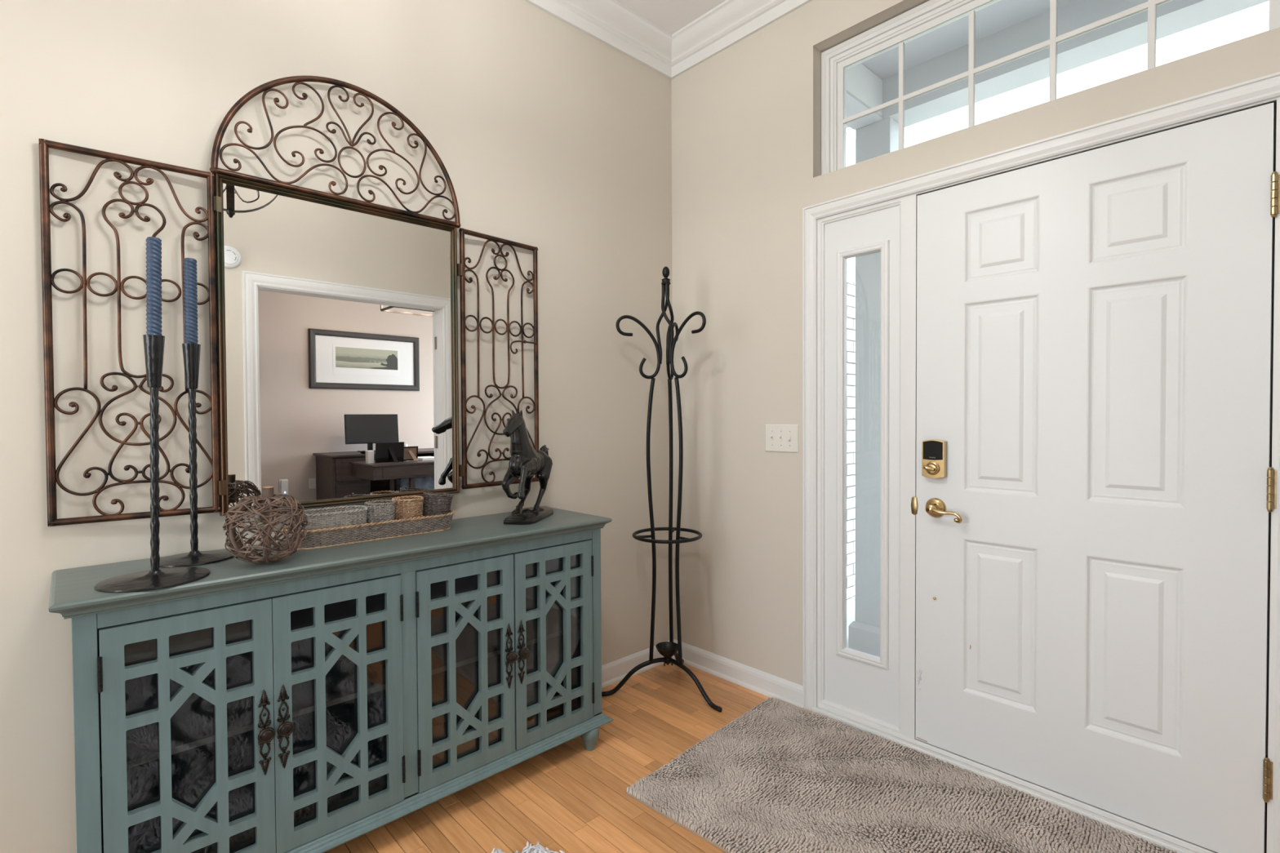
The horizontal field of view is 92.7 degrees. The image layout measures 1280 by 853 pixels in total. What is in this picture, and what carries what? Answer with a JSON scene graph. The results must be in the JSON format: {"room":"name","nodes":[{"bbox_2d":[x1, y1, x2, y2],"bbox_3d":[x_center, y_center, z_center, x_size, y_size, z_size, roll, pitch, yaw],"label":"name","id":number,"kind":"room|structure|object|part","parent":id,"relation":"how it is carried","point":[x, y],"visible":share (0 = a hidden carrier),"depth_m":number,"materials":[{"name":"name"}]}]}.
{"room":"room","nodes":[
{"label":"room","id":0,"kind":"room"},
{"bbox_2d":[0,0,673,852],"bbox_3d":[-1.777,-0.314,1.442,5.500,3.325,0.150,-1,1,-43],"label":"wall","id":1,"kind":"structure","parent":0,"point":[548,136],"depth_m":1.94,"materials":[{"name":"beige paint"}]},
{"bbox_2d":[38,75,538,526],"bbox_3d":[-0.965,-0.441,2.050,1.495,1.395,0.054,-1,1,-43],"label":"wall mirror","id":2,"kind":"object","parent":1,"relation":"attached to","point":[333,318],"visible":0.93,"depth_m":1.97,"materials":[{"name":"brown metal"}]},
{"bbox_3d":[-1.378,-0.239,1.668,0.366,0.987,0.019,-1,1,-38],"label":"wing frame","id":3,"kind":"part","parent":2,"relation":"part of","materials":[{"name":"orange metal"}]},
{"bbox_3d":[-0.962,-0.939,2.029,0.781,0.399,0.023,-1,1,-43],"label":"arch frame","id":4,"kind":"part","parent":2,"relation":"part of","materials":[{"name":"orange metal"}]},
{"bbox_3d":[-0.554,-0.258,2.442,0.019,0.987,0.366,1,1,42],"label":"wing frame","id":5,"kind":"part","parent":2,"relation":"part of","materials":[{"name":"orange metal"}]},
{"bbox_3d":[-0.475,-0.323,2.507,0.007,0.057,0.142,1,1,42],"label":"swing arm","id":6,"kind":"part","parent":2,"relation":"part of","materials":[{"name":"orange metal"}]},
{"bbox_2d":[601,640,674,688],"bbox_3d":[-1.710,1.202,1.406,5.200,0.094,0.024,-1,1,-43],"label":"baseboard","id":7,"kind":"structure","parent":1,"relation":"attached to","point":[613,672],"depth_m":2.95,"materials":[{"name":"white paint"}]},
{"bbox_2d":[524,0,812,79],"bbox_3d":[-0.899,-1.799,0.471,5.200,0.131,2.440,-1,1,-43],"label":"trim","id":8,"kind":"structure","parent":1,"relation":"attached to","point":[611,23],"depth_m":2.82,"materials":[{"name":"white paint"}]},
{"bbox_2d":[324,662,811,852],"bbox_3d":[-0.874,1.320,0.556,5.450,0.120,2.710,-1,1,-43],"label":"floor","id":9,"kind":"structure","parent":0,"point":[567,797],"depth_m":2.04,"materials":[{"name":"brown wood"}]},
{"bbox_2d":[48,506,613,852],"bbox_3d":[-0.808,0.798,1.965,1.556,0.872,0.412,-1,1,-43],"label":"sideboard","id":10,"kind":"object","parent":9,"relation":"on","point":[317,700],"visible":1,"depth_m":1.76,"materials":[{"name":"teal paint"}]},
{"bbox_2d":[94,334,210,592],"bbox_3d":[-1.179,0.077,1.476,0.220,0.592,0.220,-1,1,-43],"label":"candlestick","id":11,"kind":"object","parent":10,"relation":"on","point":[156,578],"visible":1,"depth_m":1.47,"materials":[{"name":"black metal"}]},
{"bbox_2d":[145,236,162,335],"bbox_3d":[-1.174,-0.322,1.473,0.033,0.266,0.031,-1,1,-43],"label":"taper candle","id":12,"kind":"object","parent":11,"relation":"in","point":[153,244],"visible":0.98,"depth_m":1.46,"materials":[{"name":"blue wax"}]},
{"bbox_2d":[142,334,164,387],"bbox_3d":[-1.174,-0.157,1.475,0.042,0.125,0.042,-1,1,-43],"label":"cup","id":13,"kind":"object","parent":11,"relation":"on","point":[153,344],"depth_m":1.46,"materials":[{"name":"black metal"}]},
{"bbox_3d":[-1.176,0.124,1.479,0.023,0.457,0.018,-1,1,-28],"label":"stem","id":14,"kind":"part","parent":11,"relation":"part of","materials":[{"name":"black metal"}]},
{"bbox_3d":[-1.085,0.790,1.484,0.336,0.678,0.021,-1,1,-43],"label":"fretwork door","id":15,"kind":"part","parent":10,"relation":"part of","materials":[{"name":"teal paint"}]},
{"bbox_2d":[159,343,233,567],"bbox_3d":[-1.237,0.071,1.687,0.188,0.596,0.188,-1,1,-43],"label":"candlestick","id":16,"kind":"object","parent":10,"relation":"on","point":[191,352],"visible":0.98,"depth_m":1.68,"materials":[{"name":"black metal"}]},
{"bbox_2d":[183,257,198,343],"bbox_3d":[-1.238,-0.329,1.681,0.031,0.266,0.031,-1,1,-43],"label":"taper candle","id":17,"kind":"object","parent":16,"relation":"in","point":[190,276],"visible":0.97,"depth_m":1.67,"materials":[{"name":"blue wax"}]},
{"bbox_2d":[182,343,200,389],"bbox_3d":[-1.237,-0.165,1.683,0.042,0.123,0.042,-1,1,-43],"label":"cup","id":18,"kind":"object","parent":16,"relation":"on","point":[191,352],"depth_m":1.67,"materials":[{"name":"black metal"}]},
{"bbox_3d":[-1.236,0.117,1.688,0.019,0.463,0.018,-1,1,-28],"label":"stem","id":19,"kind":"part","parent":16,"relation":"part of","materials":[{"name":"black metal"}]},
{"bbox_2d":[222,486,307,564],"bbox_3d":[-1.011,0.266,1.654,0.199,0.204,0.184,-1,1,-43],"label":"pumpkin","id":20,"kind":"object","parent":10,"relation":"on","point":[266,510],"visible":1,"depth_m":1.61,"materials":[{"name":"brown wicker"}]},
{"bbox_3d":[-1.012,0.212,1.653,0.032,0.094,0.032,0,1,2],"label":"stem","id":21,"kind":"part","parent":20,"relation":"part of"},
{"bbox_3d":[-0.960,0.791,1.566,0.040,0.040,0.028,-1,1,-43],"label":"pull knob","id":22,"kind":"part","parent":10,"relation":"part of","materials":[{"name":"brown metal"}]},
{"bbox_3d":[-0.928,0.790,1.596,0.040,0.040,0.028,-1,1,-43],"label":"pull knob","id":23,"kind":"part","parent":10,"relation":"part of","materials":[{"name":"brown metal"}]},
{"bbox_3d":[-0.933,0.764,2.101,1.458,0.735,0.006,-1,1,-43],"label":"panel","id":24,"kind":"part","parent":10,"relation":"part of","materials":[{"name":"teal wood"}]},
{"bbox_3d":[-0.839,0.784,1.715,0.336,0.678,0.021,-1,1,-43],"label":"fretwork door","id":25,"kind":"part","parent":10,"relation":"part of","materials":[{"name":"teal paint"}]},
{"bbox_2d":[98,608,580,777],"bbox_3d":[-0.832,0.785,1.994,1.458,0.016,0.300,-1,1,-43],"label":"shelf","id":26,"kind":"object","parent":10,"relation":"attached to","point":[193,725],"depth_m":1.76,"materials":[{"name":"teal wood"}]},
{"bbox_3d":[-0.705,0.420,1.849,1.407,0.036,0.029,-1,1,-43],"label":"rail","id":27,"kind":"part","parent":10,"relation":"part of","materials":[{"name":"teal paint"}]},
{"bbox_3d":[-0.801,1.133,1.969,1.553,0.034,0.386,-1,1,-43],"label":"plinth moulding","id":28,"kind":"part","parent":10,"relation":"part of","materials":[{"name":"teal paint"}]},
{"bbox_2d":[281,508,454,550],"bbox_3d":[-0.872,0.331,2.006,0.541,0.061,0.173,-1,1,-43],"label":"wicker tray","id":29,"kind":"object","parent":10,"relation":"on","point":[428,526],"visible":0.65,"depth_m":1.93,"materials":[{"name":"grey wicker"}]},
{"bbox_2d":[293,505,368,546],"bbox_3d":[-0.967,0.309,1.913,0.216,0.099,0.129,-1,1,-43],"label":"wicker basket","id":30,"kind":"object","parent":29,"relation":"in","point":[327,520],"visible":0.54,"depth_m":1.90,"materials":[{"name":"grey wicker"}]},
{"bbox_2d":[364,499,395,535],"bbox_3d":[-0.857,0.302,2.014,0.097,0.110,0.097,-1,1,-43],"label":"wicker basket","id":31,"kind":"object","parent":29,"relation":"in","point":[389,513],"visible":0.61,"depth_m":1.98,"materials":[{"name":"grey wicker"}]},
{"bbox_2d":[391,495,423,531],"bbox_3d":[-0.790,0.298,2.077,0.103,0.114,0.102,0,1,7],"label":"wicker basket","id":32,"kind":"object","parent":29,"relation":"in","point":[406,506],"visible":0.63,"depth_m":2.04,"materials":[{"name":"beige wicker"}]},
{"bbox_2d":[422,492,453,526],"bbox_3d":[-0.713,0.291,2.150,0.107,0.123,0.103,-1,1,-43],"label":"wicker basket","id":33,"kind":"object","parent":29,"relation":"in","point":[433,508],"visible":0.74,"depth_m":2.12,"materials":[{"name":"grey wicker"}]},
{"bbox_3d":[-0.559,0.778,1.978,0.336,0.678,0.021,-1,1,-43],"label":"fretwork door","id":34,"kind":"part","parent":10,"relation":"part of","materials":[{"name":"teal paint"}]},
{"bbox_3d":[-0.434,0.779,2.060,0.040,0.040,0.028,-1,1,-43],"label":"pull knob","id":35,"kind":"part","parent":10,"relation":"part of","materials":[{"name":"brown metal"}]},
{"bbox_3d":[-0.399,0.778,2.093,0.040,0.040,0.028,-1,1,-43],"label":"pull knob","id":36,"kind":"part","parent":10,"relation":"part of","materials":[{"name":"brown metal"}]},
{"bbox_2d":[501,409,553,524],"bbox_3d":[-0.423,0.145,2.334,0.144,0.415,0.435,0,1,3],"label":"statue","id":37,"kind":"object","parent":10,"relation":"on","point":[526,462],"visible":1,"depth_m":2.23,"materials":[{"name":"brown metal"}]},
{"bbox_3d":[-0.310,0.773,2.212,0.336,0.678,0.021,-1,1,-43],"label":"fretwork door","id":38,"kind":"part","parent":10,"relation":"part of","materials":[{"name":"teal paint"}]},
{"bbox_3d":[-0.319,0.772,2.221,0.276,0.620,0.003,-1,1,-43],"label":"glass panel","id":39,"kind":"part","parent":10,"relation":"part of","materials":[{"name":"glass"}]},
{"bbox_3d":[-0.283,0.754,2.486,0.016,0.735,0.335,-1,1,-43],"label":"panel","id":40,"kind":"part","parent":10,"relation":"part of","materials":[{"name":"teal paint"}]},
{"bbox_2d":[491,840,564,852],"bbox_3d":[-0.382,1.238,0.604,1.879,0.035,1.745,-1,1,-43],"label":"area rug","id":41,"kind":"object","parent":9,"relation":"on","point":[539,848],"visible":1,"depth_m":1.74,"materials":[{"name":"beige carpet"}]},
{"bbox_2d":[601,266,722,711],"bbox_3d":[0.174,0.243,2.747,0.551,1.942,0.483,-1,1,-43],"label":"coat rack","id":42,"kind":"object","parent":9,"relation":"on","point":[666,649],"visible":1,"depth_m":2.77,"materials":[{"name":"black metal"}]},
{"bbox_3d":[-0.025,1.141,2.782,0.317,0.147,0.020,-1,1,-14],"label":"leg","id":43,"kind":"part","parent":42,"relation":"part of","materials":[{"name":"black paint"}]},
{"bbox_3d":[0.019,0.502,2.781,0.087,0.012,0.012,-1,1,-14],"label":"ring arm","id":44,"kind":"part","parent":42,"relation":"part of","materials":[{"name":"black paint"}]},
{"bbox_2d":[655,641,677,657],"bbox_3d":[0.128,1.039,2.817,0.111,0.049,0.111,-1,1,-43],"label":"bowl","id":45,"kind":"object","parent":42,"relation":"on","point":[666,649],"depth_m":2.84,"materials":[{"name":"black paint"}]},
{"bbox_3d":[0.172,1.137,2.971,0.020,0.147,0.317,0,1,16],"label":"leg","id":46,"kind":"part","parent":42,"relation":"part of","materials":[{"name":"black paint"}]},
{"bbox_2d":[626,697,1176,852],"bbox_3d":[0.807,1.216,1.854,1.508,0.022,0.910,1,1,43],"label":"door mat","id":47,"kind":"object","parent":9,"relation":"on","point":[780,777],"visible":0.99,"depth_m":1.97,"materials":[{"name":"beige carpet"}]},
{"bbox_2d":[616,0,725,34],"bbox_3d":[-0.910,-1.924,0.480,5.500,0.120,2.710,-1,1,-43],"label":"ceiling","id":48,"kind":"structure","parent":0,"point":[671,15],"depth_m":2.80,"materials":[{"name":"white paint"}]},
{"bbox_2d":[846,132,855,600],"bbox_3d":[1.408,-0.376,4.586,3.450,3.700,0.228,-1,1,-43],"label":"wall","id":49,"kind":"structure","parent":0,"point":[851,140],"depth_m":4.63,"materials":[{"name":"white"}]},
{"bbox_2d":[846,597,855,647],"bbox_3d":[3.208,1.407,3.370,4.350,0.160,4.100,-1,1,-43],"label":"floor","id":50,"kind":"structure","parent":0,"point":[851,604],"depth_m":4.30,"materials":[{"name":"concrete"}]},
{"bbox_2d":[848,117,898,657],"bbox_3d":[1.415,-0.208,3.604,0.240,3.080,0.262,-1,1,-43],"label":"porch column","id":51,"kind":"structure","parent":50,"relation":"on","point":[879,138],"depth_m":3.56,"materials":[{"name":"grey paint"}]},
{"bbox_2d":[846,0,1269,129],"bbox_3d":[1.935,-1.835,2.318,1.140,0.225,2.772,-1,1,-43],"label":"beam","id":52,"kind":"structure","parent":51,"relation":"on","point":[865,91],"depth_m":2.98,"materials":[{"name":"grey paint"}]},
{"bbox_2d":[846,0,1072,128],"bbox_3d":[1.823,-1.982,2.573,1.350,0.060,3.300,-1,1,-43],"label":"ceiling","id":53,"kind":"structure","parent":0,"point":[999,15],"depth_m":3.04,"materials":[{"name":"grey paint"}]},
{"bbox_2d":[671,0,1279,685],"bbox_3d":[1.100,-0.345,2.286,0.150,3.325,2.560,-1,1,-43],"label":"wall","id":54,"kind":"structure","parent":0,"point":[746,118],"depth_m":2.77,"materials":[{"name":"beige paint"}]},
{"bbox_2d":[673,639,803,710],"bbox_3d":[0.436,1.163,2.901,0.024,0.094,0.782,-1,1,-43],"label":"baseboard","id":55,"kind":"structure","parent":54,"relation":"attached to","point":[771,686],"depth_m":2.85,"materials":[{"name":"white paint"}]},
{"bbox_2d":[765,424,798,453],"bbox_3d":[0.618,0.052,2.684,0.020,0.122,0.170,-1,1,-43],"label":"light switch","id":56,"kind":"object","parent":54,"relation":"attached to","point":[779,437],"visible":1,"depth_m":2.68,"materials":[{"name":"beige plastic"}]},
{"bbox_2d":[818,197,903,734],"bbox_3d":[0.890,0.156,2.448,0.050,2.030,0.352,-1,1,-43],"label":"window","id":57,"kind":"structure","parent":54,"relation":"in","point":[865,686],"depth_m":2.46,"materials":[{"name":"white paint"}]},
{"bbox_2d":[911,496,918,515],"bbox_3d":[1.023,0.295,2.273,0.007,0.070,0.026,-1,1,-43],"label":"strike plate","id":58,"kind":"object","parent":54,"relation":"attached to","point":[914,505],"depth_m":2.27,"materials":[{"name":"gold metal"}]},
{"bbox_2d":[812,703,1217,852],"bbox_3d":[1.260,1.197,2.143,0.182,0.045,1.364,-1,1,-43],"label":"threshold","id":59,"kind":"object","parent":54,"relation":"attached to","point":[1171,842],"depth_m":2.01,"materials":[{"name":"white paint"}]},
{"bbox_2d":[802,71,1279,852],"bbox_3d":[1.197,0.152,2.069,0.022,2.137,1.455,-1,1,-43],"label":"trim","id":60,"kind":"structure","parent":54,"relation":"attached to","point":[1266,87],"depth_m":2.21,"materials":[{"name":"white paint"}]},
{"bbox_2d":[821,0,1279,174],"bbox_3d":[1.274,-1.287,2.098,0.054,0.587,1.412,-1,1,-43],"label":"window","id":61,"kind":"structure","parent":54,"relation":"in","point":[930,15],"depth_m":2.34,"materials":[{"name":"white paint"}]},
{"bbox_2d":[915,102,1279,852],"bbox_3d":[1.338,0.164,1.923,0.104,2.020,0.926,-1,1,-43],"label":"door","id":62,"kind":"structure","parent":54,"relation":"in","point":[1096,483],"depth_m":1.85,"materials":[{"name":"white paint"}]},
{"bbox_3d":[1.078,0.313,2.147,0.022,0.048,0.106,-1,1,-43],"label":"lever handle","id":63,"kind":"part","parent":62,"relation":"part of","materials":[{"name":"gold metal"}]},
{"bbox_3d":[1.222,0.668,2.077,0.009,0.544,0.229,-1,1,-43],"label":"panel","id":64,"kind":"part","parent":62,"relation":"part of","materials":[{"name":"white paint"}]},
{"bbox_3d":[1.218,-0.102,2.063,0.009,0.661,0.229,-1,1,-43],"label":"panel","id":65,"kind":"part","parent":62,"relation":"part of","materials":[{"name":"white paint"}]},
{"bbox_3d":[1.215,-0.625,2.053,0.009,0.250,0.229,-1,1,-43],"label":"panel","id":66,"kind":"part","parent":62,"relation":"part of","materials":[{"name":"white paint"}]},
{"bbox_3d":[1.466,0.671,1.817,0.009,0.544,0.231,-1,1,-43],"label":"panel","id":67,"kind":"part","parent":62,"relation":"part of","materials":[{"name":"white paint"}]},
{"bbox_3d":[1.462,-0.098,1.803,0.009,0.661,0.231,-1,1,-43],"label":"panel","id":68,"kind":"part","parent":62,"relation":"part of","materials":[{"name":"white paint"}]},
{"bbox_3d":[1.460,-0.621,1.793,0.009,0.250,0.231,-1,1,-43],"label":"panel","id":69,"kind":"part","parent":62,"relation":"part of","materials":[{"name":"white paint"}]}
]}

